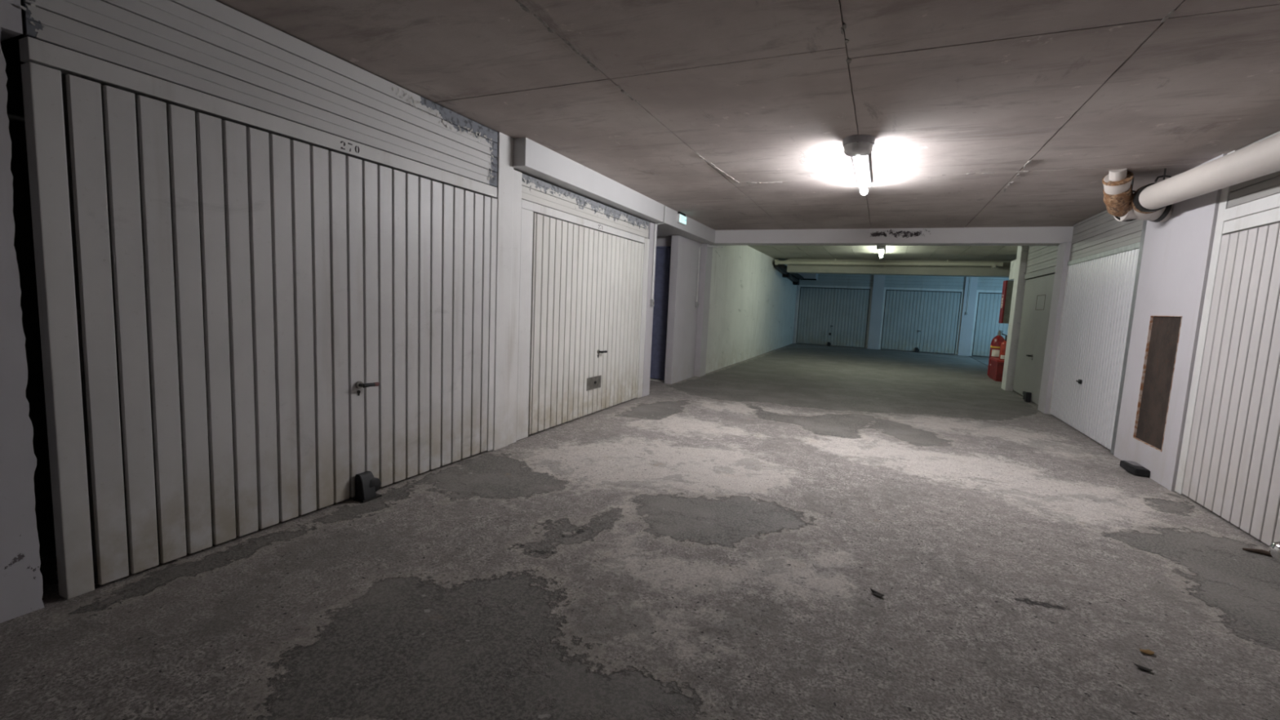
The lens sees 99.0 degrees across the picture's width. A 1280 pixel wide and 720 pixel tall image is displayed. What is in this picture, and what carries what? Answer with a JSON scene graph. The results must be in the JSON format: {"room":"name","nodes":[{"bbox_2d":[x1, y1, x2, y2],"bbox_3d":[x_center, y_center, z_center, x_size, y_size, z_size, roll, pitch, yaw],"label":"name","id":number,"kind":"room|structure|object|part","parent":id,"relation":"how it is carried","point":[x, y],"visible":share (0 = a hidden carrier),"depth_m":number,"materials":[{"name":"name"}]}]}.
{"room":"underground passage","nodes":[
{"label":"underground passage","id":0,"kind":"room"},
{"bbox_2d":[0,0,796,622],"bbox_3d":[-1.343,-0.829,6.747,2.365,2.621,28.980,5,7,23],"label":"wall","id":1,"kind":"structure","parent":0,"point":[745,310],"depth_m":2.49,"materials":[{"name":"paint"}]},
{"bbox_2d":[18,0,497,599],"bbox_3d":[-1.660,-0.405,3.155,0.146,2.497,2.573,5,7,23],"label":"door","id":2,"kind":"structure","parent":1,"relation":"in","point":[241,321],"depth_m":2.57,"materials":[{"name":"paint"}]},
{"bbox_3d":[-2.203,-0.062,2.076,0.071,1.997,0.082,5,7,23],"label":"frame","id":3,"kind":"part","parent":2,"relation":"part of","materials":[{"name":"paint"}]},
{"bbox_3d":[-1.663,0.147,3.238,0.015,0.042,0.043,5,7,23],"label":"handle","id":4,"kind":"part","parent":2,"relation":"part of","materials":[{"name":"metal"}]},
{"bbox_3d":[-1.608,0.149,3.244,0.026,0.026,0.072,6,7,32],"label":"lever","id":5,"kind":"part","parent":2,"relation":"part of","materials":[{"name":"black plastic"}]},
{"bbox_3d":[-1.198,-0.260,4.338,0.071,1.997,0.067,5,7,23],"label":"frame","id":6,"kind":"part","parent":2,"relation":"part of","materials":[{"name":"paint"}]},
{"bbox_2d":[515,173,649,440],"bbox_3d":[-0.472,-0.530,5.878,0.146,2.268,2.723,5,7,23],"label":"door","id":7,"kind":"structure","parent":1,"relation":"in","point":[584,261],"depth_m":5.49,"materials":[{"name":"paint"}]},
{"bbox_3d":[-1.029,-0.290,4.746,0.071,1.984,0.171,5,7,23],"label":"frame","id":8,"kind":"part","parent":7,"relation":"part of","materials":[{"name":"paint"}]},
{"bbox_3d":[-0.501,0.250,5.965,0.006,0.139,0.318,5,7,23],"label":"lock plate","id":9,"kind":"part","parent":7,"relation":"part of","materials":[{"name":"metal"}]},
{"bbox_3d":[0.012,-0.529,7.077,0.076,2.054,0.149,5,7,23],"label":"frame","id":10,"kind":"part","parent":7,"relation":"part of","materials":[{"name":"paint"}]},
{"bbox_2d":[649,205,666,306],"bbox_3d":[0.238,-1.345,7.137,0.143,1.295,0.060,5,7,23],"label":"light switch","id":11,"kind":"object","parent":1,"relation":"attached to","point":[651,304],"visible":1,"depth_m":7.16,"materials":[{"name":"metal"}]},
{"bbox_2d":[649,246,671,382],"bbox_3d":[0.132,-0.741,8.785,0.806,2.140,0.124,5,7,23],"label":"door","id":12,"kind":"structure","parent":1,"relation":"in","point":[661,273],"depth_m":8.70,"materials":[{"name":"blue paint"}]},
{"bbox_3d":[0.083,0.311,8.897,0.806,0.020,0.101,5,7,23],"label":"sill","id":13,"kind":"part","parent":12,"relation":"part of","materials":[{"name":"concrete"}]},
{"bbox_3d":[0.107,-0.751,8.821,0.731,2.129,0.076,5,7,23],"label":"frame","id":14,"kind":"part","parent":12,"relation":"part of","materials":[{"name":"blue paint"}]},
{"bbox_2d":[695,245,702,307],"bbox_3d":[1.010,-1.412,9.284,0.044,1.038,0.148,5,7,23],"label":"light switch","id":15,"kind":"object","parent":1,"relation":"attached to","point":[696,302],"visible":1,"depth_m":9.24,"materials":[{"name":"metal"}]},
{"bbox_3d":[3.128,-1.484,14.711,0.552,2.621,10.748,5,7,23],"label":"wall panel","id":16,"kind":"part","parent":1,"relation":"part of","materials":[{"name":"white paint"}]},
{"bbox_2d":[773,262,816,284],"bbox_3d":[4.791,-2.605,16.662,0.724,0.472,4.030,5,7,23],"label":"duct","id":17,"kind":"object","parent":1,"relation":"attached to","point":[795,277],"visible":0.8,"depth_m":16.75,"materials":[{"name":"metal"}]},
{"bbox_2d":[0,343,1279,719],"bbox_3d":[3.859,0.950,4.705,12.664,0.025,29.784,5,7,23],"label":"floor","id":18,"kind":"structure","parent":0,"point":[713,545],"depth_m":2.44,"materials":[{"name":"grey concrete"}]},
{"bbox_2d":[353,471,382,502],"bbox_3d":[-1.645,0.760,3.309,0.086,0.161,0.141,5,7,23],"label":"lock","id":19,"kind":"object","parent":18,"relation":"on","point":[366,486],"visible":1,"depth_m":3.27,"materials":[{"name":"metal"}]},
{"bbox_3d":[-1.650,0.834,3.313,0.086,0.013,0.132,5,7,23],"label":"plate","id":20,"kind":"part","parent":19,"relation":"part of","materials":[{"name":"metal"}]},
{"bbox_2d":[870,588,884,596],"bbox_3d":[1.067,1.045,2.457,0.031,0.015,0.064,0,7,-21],"label":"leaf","id":21,"kind":"object","parent":18,"relation":"on","point":[874,592],"visible":1,"depth_m":2.45,"materials":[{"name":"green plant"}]},
{"bbox_2d":[988,357,1004,382],"bbox_3d":[7.332,0.193,11.090,0.312,0.422,0.794,5,7,23],"label":"bin","id":22,"kind":"object","parent":18,"relation":"on","point":[996,370],"visible":0.58,"depth_m":10.84,"materials":[{"name":"red paint"}]},
{"bbox_3d":[7.341,0.004,11.069,0.312,0.042,0.794,5,7,23],"label":"lid","id":23,"kind":"part","parent":22,"relation":"part of","materials":[{"name":"red metal"}]},
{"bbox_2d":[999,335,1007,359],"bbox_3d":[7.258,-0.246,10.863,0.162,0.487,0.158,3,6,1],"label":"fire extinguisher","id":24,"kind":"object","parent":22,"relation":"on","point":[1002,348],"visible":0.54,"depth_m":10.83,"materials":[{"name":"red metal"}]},
{"bbox_2d":[986,329,1007,376],"bbox_3d":[7.558,-0.135,11.569,0.267,0.992,0.266,2,6,-8],"label":"fire extinguisher","id":25,"kind":"object","parent":18,"relation":"on","point":[996,342],"visible":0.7,"depth_m":11.49,"materials":[{"name":"red metal"}]},
{"bbox_2d":[1022,391,1031,402],"bbox_3d":[5.966,0.556,8.450,0.064,0.145,0.328,5,7,23],"label":"lock","id":26,"kind":"object","parent":18,"relation":"on","point":[1027,395],"visible":1,"depth_m":8.31,"materials":[{"name":"black metal"}]},
{"bbox_2d":[1120,460,1150,476],"bbox_3d":[4.238,0.925,4.692,0.117,0.060,0.313,5,7,23],"label":"case","id":27,"kind":"object","parent":18,"relation":"on","point":[1132,467],"visible":1,"depth_m":4.62,"materials":[{"name":"plastic"}]},
{"bbox_3d":[4.267,0.895,4.726,0.076,0.004,0.176,5,7,23],"label":"plate","id":28,"kind":"part","parent":27,"relation":"part of","materials":[{"name":"black plastic"}]},
{"bbox_2d":[1133,663,1152,671],"bbox_3d":[1.853,1.133,2.012,0.049,0.007,0.025,5,7,23],"label":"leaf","id":29,"kind":"object","parent":18,"relation":"on","point":[1137,665],"visible":1,"depth_m":2.01,"materials":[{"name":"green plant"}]},
{"bbox_2d":[1139,648,1154,654],"bbox_3d":[1.960,1.127,2.113,0.049,0.007,0.030,5,7,23],"label":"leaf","id":30,"kind":"object","parent":18,"relation":"on","point":[1146,651],"visible":1,"depth_m":2.11,"materials":[{"name":"brown plant"}]},
{"bbox_2d":[1242,547,1271,556],"bbox_3d":[3.516,1.085,3.080,0.164,0.029,0.029,8,8,41],"label":"stick","id":31,"kind":"object","parent":18,"relation":"on","point":[1254,550],"visible":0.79,"depth_m":3.09,"materials":[{"name":"brown wood"}]},
{"bbox_2d":[215,0,1279,261],"bbox_3d":[4.020,-1.709,4.427,12.852,0.340,29.484,5,7,23],"label":"ceiling","id":32,"kind":"structure","parent":0,"point":[723,114],"depth_m":3.10,"materials":[{"name":"concrete"}]},
{"bbox_3d":[-1.514,-1.571,2.252,1.773,0.016,2.623,5,7,23],"label":"panel","id":33,"kind":"part","parent":32,"relation":"part of","materials":[{"name":"concrete"}]},
{"bbox_3d":[-0.426,-1.785,4.704,1.772,0.017,2.751,5,7,23],"label":"panel","id":34,"kind":"part","parent":32,"relation":"part of","materials":[{"name":"concrete"}]},
{"bbox_2d":[513,137,715,243],"bbox_3d":[-0.145,-1.893,6.907,0.718,0.218,5.374,5,7,23],"label":"beam","id":35,"kind":"structure","parent":32,"relation":"attached to","point":[531,158],"depth_m":5.44,"materials":[{"name":"paint"}]},
{"bbox_2d":[676,211,686,225],"bbox_3d":[0.585,-1.970,7.610,0.047,0.146,0.290,5,7,23],"label":"exit sign","id":36,"kind":"object","parent":35,"relation":"attached to","point":[681,217],"visible":1,"depth_m":7.55,"materials":[{"name":"white plastic"}]},
{"bbox_3d":[-0.127,-1.441,1.648,1.257,0.017,2.623,5,7,23],"label":"panel","id":37,"kind":"part","parent":32,"relation":"part of","materials":[{"name":"concrete"}]},
{"bbox_3d":[0.674,-2.003,7.180,1.772,0.016,2.680,5,7,23],"label":"panel","id":38,"kind":"part","parent":32,"relation":"part of","materials":[{"name":"concrete"}]},
{"bbox_3d":[0.961,-1.657,4.099,1.257,0.017,2.748,5,7,23],"label":"panel","id":39,"kind":"part","parent":32,"relation":"part of","materials":[{"name":"concrete"}]},
{"bbox_3d":[1.383,-2.142,8.775,1.772,0.017,0.815,5,7,23],"label":"panel","id":40,"kind":"part","parent":32,"relation":"part of","materials":[{"name":"concrete"}]},
{"bbox_3d":[2.809,-2.562,12.497,0.537,0.016,2.389,5,7,23],"label":"panel","id":41,"kind":"part","parent":32,"relation":"part of","materials":[{"name":"concrete"}]},
{"bbox_3d":[3.599,-2.718,14.276,0.538,0.016,1.506,5,7,23],"label":"panel","id":42,"kind":"part","parent":32,"relation":"part of","materials":[{"name":"concrete"}]},
{"bbox_3d":[3.304,-2.516,12.281,0.537,0.017,2.389,5,7,23],"label":"panel","id":43,"kind":"part","parent":32,"relation":"part of","materials":[{"name":"paint"}]},
{"bbox_3d":[4.093,-2.673,14.061,0.538,0.016,1.505,5,7,23],"label":"panel","id":44,"kind":"part","parent":32,"relation":"part of","materials":[{"name":"concrete"}]},
{"bbox_3d":[2.061,-1.874,6.576,1.256,0.016,2.678,5,7,23],"label":"panel","id":45,"kind":"part","parent":32,"relation":"part of","materials":[{"name":"concrete"}]},
{"bbox_3d":[3.799,-2.470,12.067,0.539,0.017,2.387,5,7,23],"label":"panel","id":46,"kind":"part","parent":32,"relation":"part of","materials":[{"name":"concrete"}]},
{"bbox_3d":[4.588,-2.626,13.846,0.536,0.017,1.506,5,7,23],"label":"panel","id":47,"kind":"part","parent":32,"relation":"part of","materials":[{"name":"concrete"}]},
{"bbox_3d":[2.770,-2.014,8.171,1.255,0.017,0.816,5,7,23],"label":"panel","id":48,"kind":"part","parent":32,"relation":"part of","materials":[{"name":"concrete"}]},
{"bbox_3d":[4.293,-2.424,11.849,0.539,0.017,2.388,5,7,23],"label":"panel","id":49,"kind":"part","parent":32,"relation":"part of","materials":[{"name":"paint"}]},
{"bbox_3d":[5.083,-2.581,13.629,0.538,0.016,1.507,5,7,23],"label":"panel","id":50,"kind":"part","parent":32,"relation":"part of","materials":[{"name":"concrete"}]},
{"bbox_2d":[842,134,875,195],"bbox_3d":[1.872,-1.605,4.617,0.222,0.116,1.610,5,7,23],"label":"ceiling light","id":51,"kind":"object","parent":32,"relation":"attached to","point":[859,147],"visible":1,"depth_m":3.99,"materials":[{"name":"white"}]},
{"bbox_3d":[4.788,-2.378,11.635,0.537,0.016,2.387,5,7,23],"label":"panel","id":52,"kind":"part","parent":32,"relation":"part of","materials":[{"name":"paint"}]},
{"bbox_3d":[5.578,-2.535,13.414,0.538,0.016,1.507,5,7,23],"label":"panel","id":53,"kind":"part","parent":32,"relation":"part of","materials":[{"name":"concrete"}]},
{"bbox_2d":[876,245,885,257],"bbox_3d":[5.048,-2.279,11.444,0.176,0.116,1.915,5,7,23],"label":"ceiling light","id":54,"kind":"object","parent":32,"relation":"attached to","point":[881,248],"visible":0.66,"depth_m":10.91,"materials":[{"name":"white plastic"}]},
{"bbox_2d":[774,258,1003,268],"bbox_3d":[6.054,-2.447,13.763,5.229,0.189,0.156,5,7,23],"label":"pipe","id":55,"kind":"object","parent":32,"relation":"hanging from","point":[993,264],"visible":1,"depth_m":13.61,"materials":[{"name":"white metal"}]},
{"bbox_2d":[707,226,1074,245],"bbox_3d":[3.387,-1.947,8.463,5.922,0.312,0.328,5,7,23],"label":"beam","id":56,"kind":"structure","parent":32,"relation":"attached to","point":[993,236],"depth_m":8.09,"materials":[{"name":"paint"}]},
{"bbox_3d":[6.073,-2.489,13.198,0.538,0.016,1.507,5,7,23],"label":"panel","id":57,"kind":"part","parent":32,"relation":"part of","materials":[{"name":"concrete"}]},
{"bbox_3d":[5.283,-2.333,11.418,0.537,0.016,2.390,5,7,23],"label":"panel","id":58,"kind":"part","parent":32,"relation":"part of","materials":[{"name":"paint"}]},
{"bbox_2d":[786,258,1010,277],"bbox_3d":[8.874,-2.165,13.054,10.426,0.365,0.441,5,7,23],"label":"beam","id":59,"kind":"structure","parent":32,"relation":"attached to","point":[1003,271],"depth_m":13.81,"materials":[{"name":"grey concrete"}]},
{"bbox_3d":[6.568,-2.443,12.982,0.538,0.016,1.507,5,7,23],"label":"panel","id":60,"kind":"part","parent":32,"relation":"part of","materials":[{"name":"concrete"}]},
{"bbox_3d":[3.902,-1.909,7.677,1.218,0.016,0.813,5,7,23],"label":"panel","id":61,"kind":"part","parent":32,"relation":"part of","materials":[{"name":"concrete"}]},
{"bbox_3d":[5.777,-2.287,11.203,0.538,0.016,2.389,5,7,23],"label":"panel","id":62,"kind":"part","parent":32,"relation":"part of","materials":[{"name":"paint"}]},
{"bbox_3d":[3.203,-1.770,6.100,1.219,0.017,2.640,5,7,23],"label":"panel","id":63,"kind":"part","parent":32,"relation":"part of","materials":[{"name":"concrete"}]},
{"bbox_3d":[7.063,-2.397,12.766,0.538,0.016,1.507,5,7,23],"label":"panel","id":64,"kind":"part","parent":32,"relation":"part of","materials":[{"name":"concrete"}]},
{"bbox_3d":[6.273,-2.240,10.987,0.538,0.017,2.387,5,7,23],"label":"panel","id":65,"kind":"part","parent":32,"relation":"part of","materials":[{"name":"concrete"}]},
{"bbox_3d":[7.558,-2.350,12.551,0.538,0.017,1.506,5,7,23],"label":"panel","id":66,"kind":"part","parent":32,"relation":"part of","materials":[{"name":"concrete"}]},
{"bbox_3d":[6.768,-2.194,10.771,0.538,0.017,2.389,5,7,23],"label":"panel","id":67,"kind":"part","parent":32,"relation":"part of","materials":[{"name":"paint"}]},
{"bbox_3d":[8.053,-2.305,12.335,0.537,0.016,1.506,5,7,23],"label":"panel","id":68,"kind":"part","parent":32,"relation":"part of","materials":[{"name":"concrete"}]},
{"bbox_3d":[7.263,-2.148,10.555,0.539,0.016,2.388,5,7,23],"label":"panel","id":69,"kind":"part","parent":32,"relation":"part of","materials":[{"name":"concrete"}]},
{"bbox_3d":[2.130,-1.558,3.683,1.218,0.016,2.656,5,7,23],"label":"panel","id":70,"kind":"part","parent":32,"relation":"part of","materials":[{"name":"concrete"}]},
{"bbox_3d":[8.547,-2.259,12.119,0.538,0.016,1.506,5,7,23],"label":"panel","id":71,"kind":"part","parent":32,"relation":"part of","materials":[{"name":"concrete"}]},
{"bbox_3d":[1.060,-1.347,1.274,1.219,0.016,2.622,5,7,23],"label":"panel","id":72,"kind":"part","parent":32,"relation":"part of","materials":[{"name":"concrete"}]},
{"bbox_3d":[5.146,-1.794,7.136,1.495,0.016,0.814,5,7,23],"label":"panel","id":73,"kind":"part","parent":32,"relation":"part of","materials":[{"name":"concrete"}]},
{"bbox_3d":[4.446,-1.655,5.558,1.496,0.017,2.639,5,7,23],"label":"panel","id":74,"kind":"part","parent":32,"relation":"part of","materials":[{"name":"concrete"}]},
{"bbox_3d":[3.373,-1.443,3.142,1.496,0.016,2.656,5,7,23],"label":"panel","id":75,"kind":"part","parent":32,"relation":"part of","materials":[{"name":"concrete"}]},
{"bbox_2d":[1102,133,1279,222],"bbox_3d":[1.244,-0.790,-2.018,0.587,0.447,15.047,5,7,23],"label":"drain pipe","id":76,"kind":"object","parent":32,"relation":"hanging from","point":[1153,202],"visible":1,"depth_m":3.88,"materials":[{"name":"paint"}]},
{"bbox_2d":[1103,173,1132,195],"bbox_3d":[3.955,-1.462,4.533,0.195,0.205,0.204,5,7,23],"label":"joint","id":77,"kind":"object","parent":76,"relation":"attached to","point":[1113,184],"depth_m":4.48,"materials":[{"name":"paint"}]},
{"bbox_3d":[4.194,-1.485,4.369,0.012,0.088,0.012,3,6,1],"label":"hanger rod","id":78,"kind":"part","parent":76,"relation":"part of","materials":[{"name":"metal"}]},
{"bbox_3d":[2.303,-1.232,0.734,1.496,0.016,2.622,5,7,23],"label":"panel","id":79,"kind":"part","parent":32,"relation":"part of","materials":[{"name":"concrete"}]},
{"bbox_2d":[792,273,992,356],"bbox_3d":[10.282,-1.483,17.260,11.592,2.722,1.071,5,7,23],"label":"wall","id":80,"kind":"structure","parent":0,"point":[966,321],"depth_m":18.24,"materials":[{"name":"paint"}]},
{"bbox_2d":[794,273,874,348],"bbox_3d":[6.701,-1.776,18.985,2.429,2.583,0.148,5,7,23],"label":"door","id":81,"kind":"structure","parent":80,"relation":"in","point":[837,313],"depth_m":18.96,"materials":[{"name":"paint"}]},
{"bbox_3d":[5.617,-1.597,19.509,0.063,2.016,0.050,5,7,23],"label":"frame","id":82,"kind":"part","parent":81,"relation":"part of","materials":[{"name":"paint"}]},
{"bbox_3d":[7.778,-1.397,18.566,0.063,2.016,0.050,5,7,23],"label":"frame","id":83,"kind":"part","parent":81,"relation":"part of","materials":[{"name":"paint"}]},
{"bbox_2d":[878,275,965,355],"bbox_3d":[9.197,-1.545,17.898,2.332,2.583,0.148,5,7,23],"label":"door","id":84,"kind":"structure","parent":80,"relation":"in","point":[926,317],"depth_m":17.88,"materials":[{"name":"paint"}]},
{"bbox_3d":[8.157,-1.361,18.401,0.063,2.016,0.050,5,7,23],"label":"frame","id":85,"kind":"part","parent":84,"relation":"part of","materials":[{"name":"paint"}]},
{"bbox_3d":[10.229,-1.169,17.498,0.063,2.016,0.050,5,7,23],"label":"frame","id":86,"kind":"part","parent":84,"relation":"part of","materials":[{"name":"paint"}]},
{"bbox_2d":[964,276,971,315],"bbox_3d":[10.359,-2.025,17.243,0.055,1.207,0.044,5,7,23],"label":"light switch","id":87,"kind":"object","parent":80,"relation":"attached to","point":[966,313],"visible":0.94,"depth_m":17.25,"materials":[{"name":"metal"}]},
{"bbox_2d":[969,276,1013,356],"bbox_3d":[11.705,-1.316,16.842,2.457,2.583,0.078,5,7,23],"label":"door","id":88,"kind":"structure","parent":80,"relation":"in","point":[986,326],"depth_m":17.15,"materials":[{"name":"paint"}]},
{"bbox_3d":[10.594,-1.135,17.339,0.063,2.016,0.050,5,7,23],"label":"frame","id":89,"kind":"part","parent":88,"relation":"part of","materials":[{"name":"paint"}]},
{"bbox_2d":[1000,153,1226,491],"bbox_3d":[5.636,0.193,0.246,5.995,2.621,22.617,5,7,23],"label":"wall","id":90,"kind":"structure","parent":0,"point":[1176,255],"depth_m":4.60,"materials":[{"name":"white paint"}]},
{"bbox_2d":[998,280,1013,323],"bbox_3d":[6.952,-1.062,10.097,0.446,0.788,0.252,5,7,23],"label":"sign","id":91,"kind":"object","parent":90,"relation":"attached to","point":[1007,287],"visible":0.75,"depth_m":10.06,"materials":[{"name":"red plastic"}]},
{"bbox_3d":[6.764,-1.079,10.179,0.028,0.788,0.252,5,7,23],"label":"door","id":92,"kind":"part","parent":91,"relation":"part of","materials":[{"name":"red metal"}]},
{"bbox_2d":[1013,245,1057,404],"bbox_3d":[6.108,-0.673,8.459,0.108,2.545,2.041,5,7,23],"label":"door","id":93,"kind":"structure","parent":90,"relation":"in","point":[1042,260],"depth_m":8.46,"materials":[{"name":"metal"}]},
{"bbox_2d":[1048,209,1146,453],"bbox_3d":[5.108,-0.421,6.150,0.128,2.501,2.310,5,7,23],"label":"door","id":94,"kind":"structure","parent":90,"relation":"in","point":[1104,264],"depth_m":5.97,"materials":[{"name":"grey metal"}]},
{"bbox_3d":[5.568,-0.270,7.206,0.078,2.016,0.038,5,7,23],"label":"frame","id":95,"kind":"part","parent":94,"relation":"part of","materials":[{"name":"paint"}]},
{"bbox_3d":[4.669,-0.331,5.131,0.103,2.501,0.082,5,7,23],"label":"frame","id":96,"kind":"part","parent":94,"relation":"part of","materials":[{"name":"grey metal"}]},
{"bbox_2d":[1133,315,1182,451],"bbox_3d":[4.335,0.177,4.574,0.030,1.087,0.546,5,7,23],"label":"hatch","id":97,"kind":"object","parent":90,"relation":"attached to","point":[1163,335],"visible":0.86,"depth_m":4.59,"materials":[{"name":"brown wood"}]},
{"bbox_2d":[1174,130,1279,561],"bbox_3d":[3.594,-0.133,2.841,0.184,2.501,2.688,5,7,23],"label":"door","id":98,"kind":"structure","parent":90,"relation":"in","point":[1229,461],"depth_m":3.57,"materials":[{"name":"paint"}]},
{"bbox_3d":[4.169,-0.232,3.998,0.073,2.501,0.098,5,7,23],"label":"frame","id":99,"kind":"part","parent":98,"relation":"part of","materials":[{"name":"paint"}]},
{"bbox_3d":[3.508,1.043,2.967,0.125,0.116,0.116,5,7,23],"label":"door knob","id":100,"kind":"part","parent":98,"relation":"part of","materials":[{"name":"silver metal"}]}
]}

